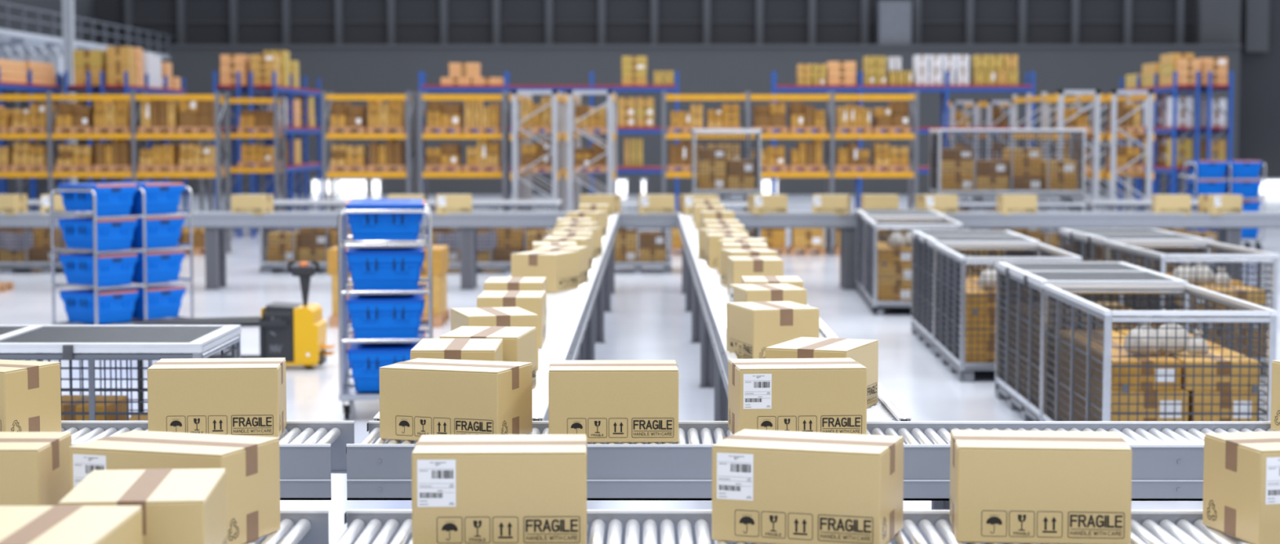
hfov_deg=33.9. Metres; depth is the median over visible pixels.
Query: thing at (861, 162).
carton
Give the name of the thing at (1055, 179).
carton
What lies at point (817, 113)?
carton
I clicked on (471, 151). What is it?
carton
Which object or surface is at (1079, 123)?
carton
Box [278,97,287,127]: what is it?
carton
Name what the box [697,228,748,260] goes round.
cardboard box
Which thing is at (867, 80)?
carton
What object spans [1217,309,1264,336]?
carton
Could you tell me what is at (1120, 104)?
carton
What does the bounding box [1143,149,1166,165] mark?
carton
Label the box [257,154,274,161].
carton
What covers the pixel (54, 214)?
cart
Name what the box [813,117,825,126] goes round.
carton
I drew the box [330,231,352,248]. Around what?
carton
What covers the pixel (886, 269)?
carton
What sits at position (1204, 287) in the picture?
carton
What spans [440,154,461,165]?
carton
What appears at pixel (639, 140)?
carton
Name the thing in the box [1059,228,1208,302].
cage
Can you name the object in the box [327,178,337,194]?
window
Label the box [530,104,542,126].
carton
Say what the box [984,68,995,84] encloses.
box
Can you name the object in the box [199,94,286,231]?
rack
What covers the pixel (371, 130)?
wooden pallet
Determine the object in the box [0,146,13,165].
carton
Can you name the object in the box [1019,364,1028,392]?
carton
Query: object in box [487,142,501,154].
carton
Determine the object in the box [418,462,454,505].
label
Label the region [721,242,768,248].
cardboard box
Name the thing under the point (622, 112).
carton
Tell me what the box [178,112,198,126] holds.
carton
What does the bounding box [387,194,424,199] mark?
cardboard box
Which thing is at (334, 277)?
carton
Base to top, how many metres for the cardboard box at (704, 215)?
0.226 m
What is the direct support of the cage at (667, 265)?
on the floor
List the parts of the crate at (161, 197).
lid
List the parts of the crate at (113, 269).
lid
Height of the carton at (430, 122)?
0.113 m
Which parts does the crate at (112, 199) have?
lid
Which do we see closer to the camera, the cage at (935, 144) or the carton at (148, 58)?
the cage at (935, 144)
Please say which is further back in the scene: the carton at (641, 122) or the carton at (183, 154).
the carton at (641, 122)
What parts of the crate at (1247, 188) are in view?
lid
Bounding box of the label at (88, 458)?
[74,457,99,487]
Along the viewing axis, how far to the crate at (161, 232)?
18.29 m
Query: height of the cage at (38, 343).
0.926 m
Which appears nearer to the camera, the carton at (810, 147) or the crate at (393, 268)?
the crate at (393, 268)
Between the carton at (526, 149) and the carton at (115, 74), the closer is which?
the carton at (526, 149)
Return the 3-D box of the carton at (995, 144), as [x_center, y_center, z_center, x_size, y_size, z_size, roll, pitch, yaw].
[6.471,-2.314,38.555,0.140,0.167,0.582,0,4,0]
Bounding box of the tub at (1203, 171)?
[1188,164,1226,178]
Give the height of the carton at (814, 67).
0.117 m
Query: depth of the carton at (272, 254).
26.89 m
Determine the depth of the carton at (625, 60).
35.62 m
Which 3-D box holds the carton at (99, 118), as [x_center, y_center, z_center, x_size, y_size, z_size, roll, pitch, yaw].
[-7.898,-2.237,30.923,0.150,0.192,0.552,0,4,0]
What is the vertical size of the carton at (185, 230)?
0.206 m
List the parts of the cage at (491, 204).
post, rail, post, rail, panel, panel, rail, post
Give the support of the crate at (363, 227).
on the cart at (347, 393)
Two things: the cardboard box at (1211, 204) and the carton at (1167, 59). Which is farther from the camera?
the carton at (1167, 59)
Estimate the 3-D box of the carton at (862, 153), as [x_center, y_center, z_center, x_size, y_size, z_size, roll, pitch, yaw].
[3.272,-1.747,30.956,0.160,0.129,0.512,0,4,0]
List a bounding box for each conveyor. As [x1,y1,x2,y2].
[0,45,63,194]
[0,211,1279,290]
[61,421,354,500]
[244,510,328,543]
[336,510,1250,543]
[346,421,1275,510]
[373,213,618,421]
[677,213,911,421]
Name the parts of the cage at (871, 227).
corner post, post, rail, panel, post, rail, post, corner post, rail, rail, panel, panel, rail, rail, corner post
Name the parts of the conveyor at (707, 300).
leg, leg, leg, rail, leg, leg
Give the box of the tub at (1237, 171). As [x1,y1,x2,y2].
[1224,165,1261,178]
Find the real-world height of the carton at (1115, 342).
0.151 m
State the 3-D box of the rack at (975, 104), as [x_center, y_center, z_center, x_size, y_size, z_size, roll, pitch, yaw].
[5.885,-1.974,38.749,0.555,2.363,1.260,0,4,0]
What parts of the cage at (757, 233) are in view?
rail, rail, panel, panel, panel, corner post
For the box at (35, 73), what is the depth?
35.56 m
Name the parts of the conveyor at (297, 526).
rail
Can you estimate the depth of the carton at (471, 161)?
30.69 m
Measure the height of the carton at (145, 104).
0.434 m
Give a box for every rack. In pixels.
[0,69,62,211]
[0,91,232,253]
[63,71,153,183]
[99,71,186,210]
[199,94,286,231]
[213,71,289,237]
[248,71,321,237]
[321,91,416,211]
[417,91,509,239]
[418,71,679,211]
[509,89,567,211]
[564,89,617,211]
[662,91,919,255]
[770,71,1035,211]
[943,100,980,229]
[977,100,1012,229]
[1012,89,1102,232]
[1065,89,1155,211]
[1118,71,1199,231]
[1151,71,1233,230]
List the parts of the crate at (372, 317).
lid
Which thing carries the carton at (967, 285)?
on the carton
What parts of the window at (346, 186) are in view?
frame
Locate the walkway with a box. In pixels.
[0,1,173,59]
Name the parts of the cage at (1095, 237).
corner post, post, post, rail, panel, post, corner post, panel, lid frame, panel, rail, panel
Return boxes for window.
[310,178,322,194]
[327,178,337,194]
[337,178,367,194]
[370,178,381,194]
[617,178,628,194]
[640,178,647,194]
[760,178,778,194]
[1259,178,1279,194]
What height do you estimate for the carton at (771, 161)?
0.122 m
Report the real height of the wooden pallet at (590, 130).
0.100 m
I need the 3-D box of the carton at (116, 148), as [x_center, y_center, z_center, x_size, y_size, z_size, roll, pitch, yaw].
[-7.657,-1.775,30.953,0.090,0.389,0.552,0,4,0]
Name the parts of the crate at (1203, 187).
lid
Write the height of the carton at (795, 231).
0.164 m
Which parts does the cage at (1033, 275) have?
corner post, post, rail, post, panel, rail, post, corner post, panel, lid frame, panel, corner post, rail, panel, corner post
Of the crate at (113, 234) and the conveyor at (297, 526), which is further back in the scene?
the crate at (113, 234)
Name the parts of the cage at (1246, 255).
corner post, post, post, panel, rail, post, panel, rail, corner post, corner post, panel, rail, panel, rail, corner post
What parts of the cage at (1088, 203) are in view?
rail, panel, corner post, rail, rail, panel, panel, post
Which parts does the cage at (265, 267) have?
corner post, panel, post, rail, rail, rail, panel, post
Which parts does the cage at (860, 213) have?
corner post, post, rail, post, panel, post, corner post, panel, lid frame, panel, rail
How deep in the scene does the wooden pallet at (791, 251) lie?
30.72 m
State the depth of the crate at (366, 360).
13.19 m
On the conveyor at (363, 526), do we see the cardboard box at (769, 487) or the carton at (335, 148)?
the cardboard box at (769, 487)
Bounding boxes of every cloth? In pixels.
[0,231,33,251]
[436,231,497,250]
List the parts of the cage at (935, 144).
corner post, rail, panel, corner post, post, post, post, panel, rail, post, rail, post, corner post, panel, corner post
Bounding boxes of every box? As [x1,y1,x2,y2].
[0,58,25,69]
[0,66,26,76]
[0,74,26,83]
[0,194,27,214]
[0,360,61,432]
[0,432,71,506]
[0,505,142,543]
[22,61,53,71]
[25,69,55,78]
[26,76,55,85]
[40,194,65,214]
[58,468,226,543]
[68,431,280,543]
[134,47,142,57]
[134,57,143,67]
[135,66,143,76]
[135,76,144,86]
[146,358,286,437]
[161,62,172,75]
[161,75,172,88]
[172,76,180,89]
[231,194,273,214]
[379,358,532,441]
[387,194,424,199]
[410,338,502,361]
[411,434,586,543]
[435,194,471,214]
[439,326,536,389]
[440,77,471,84]
[448,62,480,68]
[448,67,479,73]
[448,72,480,77]
[450,306,538,371]
[471,77,503,84]
[476,290,546,348]
[484,276,546,322]
[511,250,578,293]
[532,241,577,248]
[532,245,588,284]
[542,235,592,270]
[548,360,678,443]
[550,226,602,258]
[551,231,593,262]
[555,222,598,228]
[556,217,591,223]
[565,211,606,236]
[578,204,608,228]
[579,194,621,215]
[638,194,674,214]
[679,194,718,214]
[692,200,720,222]
[694,204,724,229]
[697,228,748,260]
[700,210,734,228]
[703,219,740,228]
[705,233,750,268]
[706,224,744,230]
[711,429,903,543]
[717,237,766,274]
[720,248,777,287]
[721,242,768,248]
[726,301,819,359]
[727,256,783,295]
[728,284,806,305]
[728,358,866,435]
[741,275,803,288]
[747,194,787,214]
[765,337,878,408]
[812,194,850,215]
[826,61,856,70]
[826,69,856,77]
[826,77,856,84]
[860,194,898,209]
[912,54,928,70]
[912,70,928,84]
[915,194,957,213]
[928,54,942,70]
[928,70,942,84]
[941,54,955,70]
[942,70,955,84]
[949,430,1132,543]
[955,54,968,70]
[955,70,968,84]
[971,54,988,69]
[971,68,984,84]
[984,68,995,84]
[988,54,1003,69]
[995,68,1007,84]
[996,194,1037,214]
[1003,54,1017,69]
[1006,68,1017,84]
[1151,194,1191,214]
[1176,58,1200,67]
[1176,67,1200,76]
[1177,76,1200,84]
[1198,57,1227,66]
[1198,194,1242,215]
[1200,66,1227,76]
[1200,75,1227,85]
[1202,431,1279,543]
[1270,360,1279,431]
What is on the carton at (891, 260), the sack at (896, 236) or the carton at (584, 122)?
the sack at (896, 236)
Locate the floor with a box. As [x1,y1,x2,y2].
[0,193,1279,543]
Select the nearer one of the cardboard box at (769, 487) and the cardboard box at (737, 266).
the cardboard box at (769, 487)
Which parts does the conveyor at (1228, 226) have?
leg, leg, leg, leg, rail, rail, leg, leg, leg, leg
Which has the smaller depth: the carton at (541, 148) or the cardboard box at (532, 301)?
the cardboard box at (532, 301)
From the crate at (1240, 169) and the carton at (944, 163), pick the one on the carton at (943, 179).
the carton at (944, 163)
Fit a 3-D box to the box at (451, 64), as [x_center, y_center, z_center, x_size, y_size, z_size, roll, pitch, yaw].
[-2.991,-3.529,35.857,0.500,0.079,0.442,0,4,1]
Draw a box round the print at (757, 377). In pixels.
[744,377,769,408]
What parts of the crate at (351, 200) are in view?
lid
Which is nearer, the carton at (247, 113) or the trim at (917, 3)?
the carton at (247, 113)
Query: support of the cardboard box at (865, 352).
on the conveyor at (707, 300)
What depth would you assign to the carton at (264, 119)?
34.07 m
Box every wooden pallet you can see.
[0,126,9,133]
[0,164,13,172]
[0,281,13,292]
[9,126,54,133]
[10,164,57,172]
[54,126,93,133]
[55,164,96,172]
[93,126,138,133]
[93,164,139,172]
[138,126,177,133]
[139,164,179,172]
[177,126,221,133]
[177,164,222,172]
[178,248,204,255]
[237,127,279,133]
[237,161,280,168]
[328,126,367,133]
[328,164,368,172]
[328,309,449,327]
[367,126,406,133]
[368,164,406,172]
[424,126,463,133]
[425,164,464,172]
[463,126,502,133]
[463,164,502,172]
[519,126,551,133]
[519,164,551,173]
[573,126,607,133]
[573,164,607,173]
[667,126,703,133]
[667,164,697,172]
[667,247,681,255]
[705,126,742,131]
[750,126,787,133]
[760,164,787,172]
[768,248,786,255]
[787,126,826,133]
[787,164,826,172]
[787,246,825,255]
[833,246,839,255]
[834,126,871,133]
[834,164,871,172]
[870,164,910,172]
[871,126,910,133]
[1053,126,1092,133]
[1076,165,1091,173]
[1105,164,1143,173]
[1106,126,1144,133]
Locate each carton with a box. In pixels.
[0,109,14,118]
[0,117,15,126]
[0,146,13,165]
[0,228,11,231]
[0,248,32,262]
[6,231,29,234]
[12,121,30,126]
[12,152,30,165]
[13,108,30,115]
[13,115,29,121]
[13,142,39,152]
[29,103,55,115]
[29,115,56,126]
[29,146,53,155]
[29,154,53,165]
[30,248,62,262]
[33,228,62,232]
[33,232,62,248]
[56,115,73,126]
[57,102,81,115]
[57,151,73,159]
[57,159,72,165]
[58,144,80,151]
[61,395,128,421]
[62,235,66,248]
[62,251,84,253]
[72,49,106,68]
[72,105,94,115]
[72,115,93,126]
[72,145,95,155]
[72,155,96,165]
[73,67,106,85]
[93,100,113,113]
[93,113,105,126]
[95,142,112,165]
[104,103,116,126]
[104,145,113,165]
[106,46,134,66]
[106,66,135,85]
[112,138,128,165]
[115,99,136,112]
[115,112,136,126]
[119,141,137,165]
[128,415,147,421]
[139,156,152,165]
[140,148,152,156]
[141,99,151,126]
[142,52,155,87]
[150,99,166,126]
[151,146,162,165]
[154,56,161,88]
[158,100,175,126]
[162,144,180,165]
[167,102,179,126]
[168,232,182,248]
[178,99,204,112]
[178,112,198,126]
[179,151,194,158]
[179,158,193,165]
[180,142,199,151]
[182,233,204,248]
[183,228,204,233]
[193,146,215,155]
[193,155,215,165]
[197,100,215,114]
[197,114,220,126]
[220,54,249,65]
[220,64,249,75]
[220,75,248,85]
[239,121,254,127]
[240,110,255,115]
[240,115,260,121]
[240,144,262,152]
[240,152,257,161]
[249,54,279,62]
[249,62,279,70]
[249,70,279,78]
[253,77,279,85]
[253,122,274,127]
[254,116,274,122]
[255,111,274,117]
[257,146,274,154]
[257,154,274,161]
[263,50,274,54]
[266,248,299,262]
[267,103,272,111]
[267,231,299,248]
[274,50,289,69]
[278,68,289,86]
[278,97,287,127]
[280,139,289,164]
[286,99,300,113]
[286,113,300,127]
[289,60,298,74]
[292,74,298,88]
[293,139,300,164]
[297,96,313,106]
[297,248,330,262]
[298,231,333,248]
[299,106,314,116]
[299,117,315,127]
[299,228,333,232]
[327,245,351,275]
[330,102,351,115]
[330,115,346,126]
[330,159,346,165]
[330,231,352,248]
[331,144,350,151]
[331,151,346,159]
[331,275,352,315]
[346,105,367,115]
[346,115,367,126]
[346,145,368,155]
[346,155,368,165]
[368,100,382,113]
[368,113,378,126]
[369,142,382,165]
[378,103,390,126]
[378,144,386,165]
[386,138,396,165]
[389,112,404,126]
[390,99,404,112]
[393,141,405,165]
[417,271,447,316]
[420,245,448,275]
[426,111,441,119]
[426,119,441,126]
[426,147,441,156]
[426,156,440,165]
[427,102,444,111]
[431,228,460,232]
[431,232,451,245]
[440,143,461,155]
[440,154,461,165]
[441,103,462,114]
[441,114,462,126]
[448,248,460,262]
[464,99,473,126]
[466,146,477,156]
[466,156,477,165]
[473,99,483,126]
[476,231,493,234]
[476,248,493,262]
[477,139,489,165]
[480,106,489,126]
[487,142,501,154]
[487,153,500,165]
[488,103,500,126]
[493,228,524,232]
[493,247,524,262]
[494,231,524,248]
[520,99,532,126]
[520,155,537,165]
[521,144,537,155]
[525,231,549,248]
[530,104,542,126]
[536,152,551,165]
[537,140,551,152]
[541,96,551,126]
[574,116,589,126]
[574,148,591,153]
[574,153,591,159]
[574,159,591,165]
[575,105,589,116]
[588,106,606,117]
[588,116,606,126]
[591,142,606,153]
[591,153,606,165]
[614,232,637,248]
[614,248,637,262]
[617,97,635,107]
[617,107,635,117]
[617,117,635,127]
[617,228,637,233]
[622,56,647,63]
[622,63,647,71]
[622,71,646,78]
[622,78,646,84]
[624,138,629,167]
[631,138,635,167]
[636,97,653,107]
[636,107,653,117]
[636,117,653,127]
[637,138,642,167]
[639,231,665,248]
[639,248,665,262]
[653,71,662,84]
[663,71,673,84]
[668,144,678,165]
[670,111,681,126]
[671,228,680,237]
[671,237,681,248]
[678,141,686,165]
[681,111,690,126]
[686,141,692,165]
[690,104,702,115]
[690,115,702,126]
[696,144,702,164]
[697,147,724,159]
[697,160,724,176]
[697,175,724,189]
[706,109,722,115]
[706,115,722,121]
[706,121,722,126]
[706,143,724,148]
[721,104,739,111]
[721,111,739,119]
[722,119,739,126]
[725,143,739,154]
[725,154,739,159]
[725,160,754,176]
[725,175,754,189]
[748,231,754,238]
[750,149,766,154]
[750,154,767,159]
[751,228,786,248]
[752,105,770,115]
[752,115,769,126]
[752,228,786,230]
[760,160,767,165]
[765,146,784,156]
[766,156,784,165]
[768,102,785,115]
[769,115,785,126]
[788,102,804,115]
[789,114,804,126]
[789,148,798,165]
[791,228,823,234]
[791,232,824,248]
[796,64,811,71]
[796,71,811,78]
[796,78,811,84]
[797,142,805,165]
[803,105,813,126]
[805,142,815,165]
[811,64,826,71]
[811,71,826,78]
[811,78,825,84]
[813,110,824,117]
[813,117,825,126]
[813,138,822,165]
[834,230,839,248]
[835,106,847,126]
[835,147,847,165]
[844,104,854,126]
[844,143,857,165]
[854,106,863,126]
[857,149,869,158]
[857,158,869,165]
[862,56,875,66]
[862,66,875,75]
[862,75,875,84]
[863,108,871,126]
[871,142,888,151]
[871,151,889,158]
[871,157,889,165]
[872,117,892,126]
[873,107,891,117]
[874,56,885,66]
[874,66,885,75]
[875,75,886,84]
[876,263,911,285]
[876,283,911,301]
[877,235,890,238]
[877,241,888,245]
[877,246,911,265]
[886,71,897,84]
[887,57,894,71]
[888,102,909,115]
[888,146,908,155]
[888,155,908,165]
[890,115,909,126]
[894,57,901,71]
[896,71,904,84]
[904,71,912,84]
[940,176,973,190]
[941,148,973,160]
[941,160,973,177]
[949,110,960,119]
[949,119,961,127]
[954,143,962,148]
[960,114,969,121]
[961,121,970,127]
[963,250,972,256]
[964,311,995,341]
[964,338,1004,362]
[965,276,979,279]
[965,280,977,287]
[965,286,1013,313]
[966,270,980,275]
[968,266,988,271]
[973,160,1007,177]
[974,250,1004,256]
[975,177,1008,190]
[986,106,996,127]
[986,151,998,158]
[991,141,999,150]
[996,106,1001,127]
[999,143,1006,150]
[1001,112,1007,127]
[1001,228,1039,234]
[1002,148,1041,160]
[1004,160,1042,177]
[1004,360,1015,387]
[1008,176,1043,190]
[1009,303,1056,328]
[1010,329,1017,360]
[1019,342,1032,364]
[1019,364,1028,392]
[1020,234,1041,243]
[1021,310,1084,330]
[1032,376,1052,411]
[1033,318,1101,351]
[1034,345,1053,385]
[1040,232,1075,250]
[1041,160,1076,177]
[1041,176,1077,190]
[1053,329,1126,361]
[1053,390,1070,421]
[1054,120,1077,126]
[1054,360,1070,399]
[1055,108,1076,114]
[1055,114,1076,120]
[1055,145,1069,159]
[1065,141,1079,165]
[1066,302,1132,311]
[1074,368,1086,398]
[1075,310,1131,318]
[1075,338,1124,373]
[1076,110,1087,115]
[1076,115,1088,121]
[1077,121,1088,126]
[1080,147,1089,165]
[1090,380,1188,422]
[1091,349,1181,391]
[1094,248,1124,259]
[1097,318,1164,329]
[1106,146,1126,155]
[1106,155,1127,165]
[1107,100,1124,126]
[1117,329,1193,337]
[1124,102,1141,126]
[1124,107,1133,126]
[1124,146,1140,156]
[1125,73,1142,88]
[1125,262,1177,267]
[1127,156,1140,165]
[1142,62,1160,75]
[1142,75,1159,87]
[1142,267,1177,272]
[1143,93,1170,111]
[1143,111,1168,127]
[1143,133,1169,149]
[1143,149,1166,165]
[1155,228,1185,231]
[1156,248,1186,262]
[1160,53,1194,65]
[1160,63,1176,75]
[1160,75,1173,86]
[1161,350,1260,391]
[1165,284,1213,309]
[1166,111,1193,127]
[1166,138,1192,152]
[1166,152,1192,167]
[1167,97,1193,111]
[1177,309,1217,336]
[1185,231,1217,242]
[1187,248,1216,254]
[1187,391,1257,422]
[1200,97,1226,112]
[1200,112,1226,127]
[1200,139,1225,153]
[1200,153,1225,160]
[1201,284,1266,309]
[1205,340,1228,350]
[1212,280,1243,284]
[1215,336,1264,356]
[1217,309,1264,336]
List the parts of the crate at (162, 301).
lid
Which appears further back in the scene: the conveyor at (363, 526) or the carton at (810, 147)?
the carton at (810, 147)
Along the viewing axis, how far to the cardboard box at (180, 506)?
4.26 m
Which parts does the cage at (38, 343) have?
post, panel, rail, lid frame, panel, post, corner post, rail, panel, corner post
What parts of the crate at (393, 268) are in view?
lid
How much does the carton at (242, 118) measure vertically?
0.088 m
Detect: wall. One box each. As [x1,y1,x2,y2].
[0,0,96,199]
[95,0,1279,193]
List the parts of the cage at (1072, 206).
panel, rail, rail, post, panel, corner post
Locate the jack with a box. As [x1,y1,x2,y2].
[133,260,334,368]
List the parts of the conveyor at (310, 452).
rail, rail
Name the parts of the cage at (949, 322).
corner post, post, rail, post, panel, rail, post, corner post, rail, rail, panel, panel, rail, corner post, panel, rail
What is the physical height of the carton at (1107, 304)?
0.161 m
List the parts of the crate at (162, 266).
lid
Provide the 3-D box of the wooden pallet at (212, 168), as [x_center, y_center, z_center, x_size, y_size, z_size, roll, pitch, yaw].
[-6.490,-1.530,30.971,0.520,0.100,0.590,0,4,0]
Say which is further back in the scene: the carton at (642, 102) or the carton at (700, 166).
the carton at (642, 102)
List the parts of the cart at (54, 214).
rail, push handle, rail, rail, rail, frame, rail, rail, rail, rail, rail, rail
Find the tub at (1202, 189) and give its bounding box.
[1188,184,1226,198]
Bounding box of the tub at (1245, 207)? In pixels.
[1242,204,1260,211]
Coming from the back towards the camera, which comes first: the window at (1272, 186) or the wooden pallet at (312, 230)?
the window at (1272, 186)
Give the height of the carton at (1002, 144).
0.141 m
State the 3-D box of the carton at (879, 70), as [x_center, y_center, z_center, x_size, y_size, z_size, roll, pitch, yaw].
[4.090,-3.434,35.832,0.160,0.162,0.442,0,4,1]
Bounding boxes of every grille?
[0,327,222,342]
[862,209,937,214]
[920,231,1029,240]
[1008,263,1172,280]
[1069,229,1197,239]
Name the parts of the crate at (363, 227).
lid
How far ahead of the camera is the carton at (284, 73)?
36.67 m
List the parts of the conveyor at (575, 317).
leg, rail, leg, leg, leg, leg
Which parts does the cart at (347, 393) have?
rail, frame, rail, push handle, rail, rail, rail, rail, rail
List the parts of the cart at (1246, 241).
push handle, rail, rail, frame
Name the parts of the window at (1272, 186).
frame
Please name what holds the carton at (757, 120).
on the wooden pallet at (768, 130)
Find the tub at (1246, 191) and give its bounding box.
[1224,185,1260,198]
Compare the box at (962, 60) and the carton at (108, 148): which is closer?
the carton at (108, 148)
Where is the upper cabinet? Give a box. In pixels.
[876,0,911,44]
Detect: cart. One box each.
[44,186,195,324]
[337,204,432,419]
[1177,162,1266,250]
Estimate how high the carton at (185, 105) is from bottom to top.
0.206 m
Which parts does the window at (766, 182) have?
frame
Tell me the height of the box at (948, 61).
0.255 m
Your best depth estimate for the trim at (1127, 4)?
60.36 m
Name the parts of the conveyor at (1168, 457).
rail, rail, leg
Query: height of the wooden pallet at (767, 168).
0.100 m
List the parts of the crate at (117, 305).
lid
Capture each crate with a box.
[57,182,137,217]
[57,217,137,251]
[58,252,138,287]
[59,288,138,324]
[108,182,184,214]
[124,215,185,248]
[125,284,186,319]
[126,249,185,284]
[345,201,424,240]
[345,248,425,291]
[346,294,425,339]
[346,342,417,391]
[348,199,425,226]
[1186,160,1227,178]
[1186,179,1227,198]
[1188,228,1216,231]
[1224,160,1262,178]
[1224,180,1262,198]
[1240,228,1258,238]
[1242,199,1262,211]
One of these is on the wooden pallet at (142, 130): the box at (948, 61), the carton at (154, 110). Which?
the carton at (154, 110)
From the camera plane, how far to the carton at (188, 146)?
30.75 m
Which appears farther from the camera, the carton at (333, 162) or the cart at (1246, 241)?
the cart at (1246, 241)
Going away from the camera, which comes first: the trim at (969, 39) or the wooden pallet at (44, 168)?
the wooden pallet at (44, 168)
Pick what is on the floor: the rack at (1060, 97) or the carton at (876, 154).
the rack at (1060, 97)
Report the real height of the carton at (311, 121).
0.193 m
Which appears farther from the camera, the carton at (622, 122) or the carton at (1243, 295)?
the carton at (622, 122)
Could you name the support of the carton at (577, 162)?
on the wooden pallet at (590, 169)
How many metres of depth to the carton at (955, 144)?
38.32 m
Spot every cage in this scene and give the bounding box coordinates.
[0,200,75,273]
[0,324,241,421]
[259,200,352,273]
[423,200,561,273]
[614,200,671,273]
[691,128,761,200]
[719,200,760,238]
[855,208,946,302]
[863,216,962,315]
[911,230,1040,355]
[928,128,1086,201]
[933,243,1081,382]
[957,200,1084,257]
[995,262,1187,421]
[1041,284,1277,422]
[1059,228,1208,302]
[1078,200,1217,271]
[1105,240,1278,375]
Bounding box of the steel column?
[62,0,77,183]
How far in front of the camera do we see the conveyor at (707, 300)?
12.77 m
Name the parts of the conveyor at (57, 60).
duct leg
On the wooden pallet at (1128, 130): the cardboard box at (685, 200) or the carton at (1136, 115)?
the carton at (1136, 115)
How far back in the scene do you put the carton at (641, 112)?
35.67 m
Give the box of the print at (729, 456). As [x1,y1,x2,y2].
[718,456,751,498]
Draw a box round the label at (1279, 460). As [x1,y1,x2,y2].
[1266,460,1279,502]
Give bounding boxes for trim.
[124,0,133,44]
[133,21,1195,22]
[177,0,186,44]
[229,0,238,44]
[282,0,291,44]
[334,0,343,44]
[387,0,395,44]
[440,0,448,44]
[493,0,500,44]
[545,0,552,44]
[598,0,605,44]
[650,0,657,44]
[703,0,710,44]
[755,0,763,44]
[808,0,816,44]
[860,0,868,44]
[912,0,921,44]
[964,0,973,44]
[1017,0,1026,44]
[1070,0,1079,44]
[1122,0,1132,44]
[1174,0,1184,44]
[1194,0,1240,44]
[1243,0,1269,52]
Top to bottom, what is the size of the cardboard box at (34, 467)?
0.226 m
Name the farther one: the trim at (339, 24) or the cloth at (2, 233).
the trim at (339, 24)
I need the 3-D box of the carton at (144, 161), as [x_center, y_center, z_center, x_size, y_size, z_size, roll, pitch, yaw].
[-7.224,-1.644,30.975,0.180,0.125,0.552,0,4,0]
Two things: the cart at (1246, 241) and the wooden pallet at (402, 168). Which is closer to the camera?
the wooden pallet at (402, 168)
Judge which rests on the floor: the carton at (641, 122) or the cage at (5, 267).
the cage at (5, 267)
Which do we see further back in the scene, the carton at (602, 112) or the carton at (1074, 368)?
the carton at (602, 112)
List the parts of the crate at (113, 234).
lid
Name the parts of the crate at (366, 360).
lid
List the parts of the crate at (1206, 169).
lid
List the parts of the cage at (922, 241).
corner post, post, rail, rail, post, panel, post, corner post, lid frame, panel, panel, panel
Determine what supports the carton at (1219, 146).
on the carton at (1221, 157)
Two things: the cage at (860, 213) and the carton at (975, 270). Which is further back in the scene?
the cage at (860, 213)
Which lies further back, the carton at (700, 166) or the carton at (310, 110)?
the carton at (310, 110)
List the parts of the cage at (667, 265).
rail, rail, rail, panel, corner post, corner post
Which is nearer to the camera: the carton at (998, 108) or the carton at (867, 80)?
the carton at (867, 80)
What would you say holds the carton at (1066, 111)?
on the carton at (1066, 117)
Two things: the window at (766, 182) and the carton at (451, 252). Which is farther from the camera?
the window at (766, 182)
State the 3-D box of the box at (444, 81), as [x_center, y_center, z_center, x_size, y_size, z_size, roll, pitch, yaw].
[-3.127,-3.256,35.876,0.510,0.132,0.442,0,4,1]
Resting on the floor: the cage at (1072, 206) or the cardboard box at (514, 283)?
the cage at (1072, 206)
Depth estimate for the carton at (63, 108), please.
30.70 m
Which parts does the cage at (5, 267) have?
panel, post, rail, rail, rail, post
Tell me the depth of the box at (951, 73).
35.61 m
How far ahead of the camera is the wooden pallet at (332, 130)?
30.63 m
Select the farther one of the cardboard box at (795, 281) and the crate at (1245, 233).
the crate at (1245, 233)
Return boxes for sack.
[888,229,906,247]
[904,229,915,247]
[978,260,1002,288]
[1123,315,1161,354]
[1155,308,1190,353]
[1172,262,1195,284]
[1185,328,1208,355]
[1191,262,1214,284]
[1213,266,1231,285]
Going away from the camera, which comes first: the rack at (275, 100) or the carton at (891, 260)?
the carton at (891, 260)
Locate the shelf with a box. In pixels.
[351,334,426,337]
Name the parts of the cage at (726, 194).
corner post, post, corner post, panel, rail, rail, panel, corner post, panel, corner post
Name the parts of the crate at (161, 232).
lid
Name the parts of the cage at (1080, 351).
corner post, rail, post, post, panel, rail, post, corner post, panel, rail, corner post, panel, rail, post, panel, post, rail, post, corner post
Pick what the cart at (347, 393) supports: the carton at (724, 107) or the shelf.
the shelf
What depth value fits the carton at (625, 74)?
35.64 m
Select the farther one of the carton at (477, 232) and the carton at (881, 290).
the carton at (477, 232)
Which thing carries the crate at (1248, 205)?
on the cart at (1246, 241)

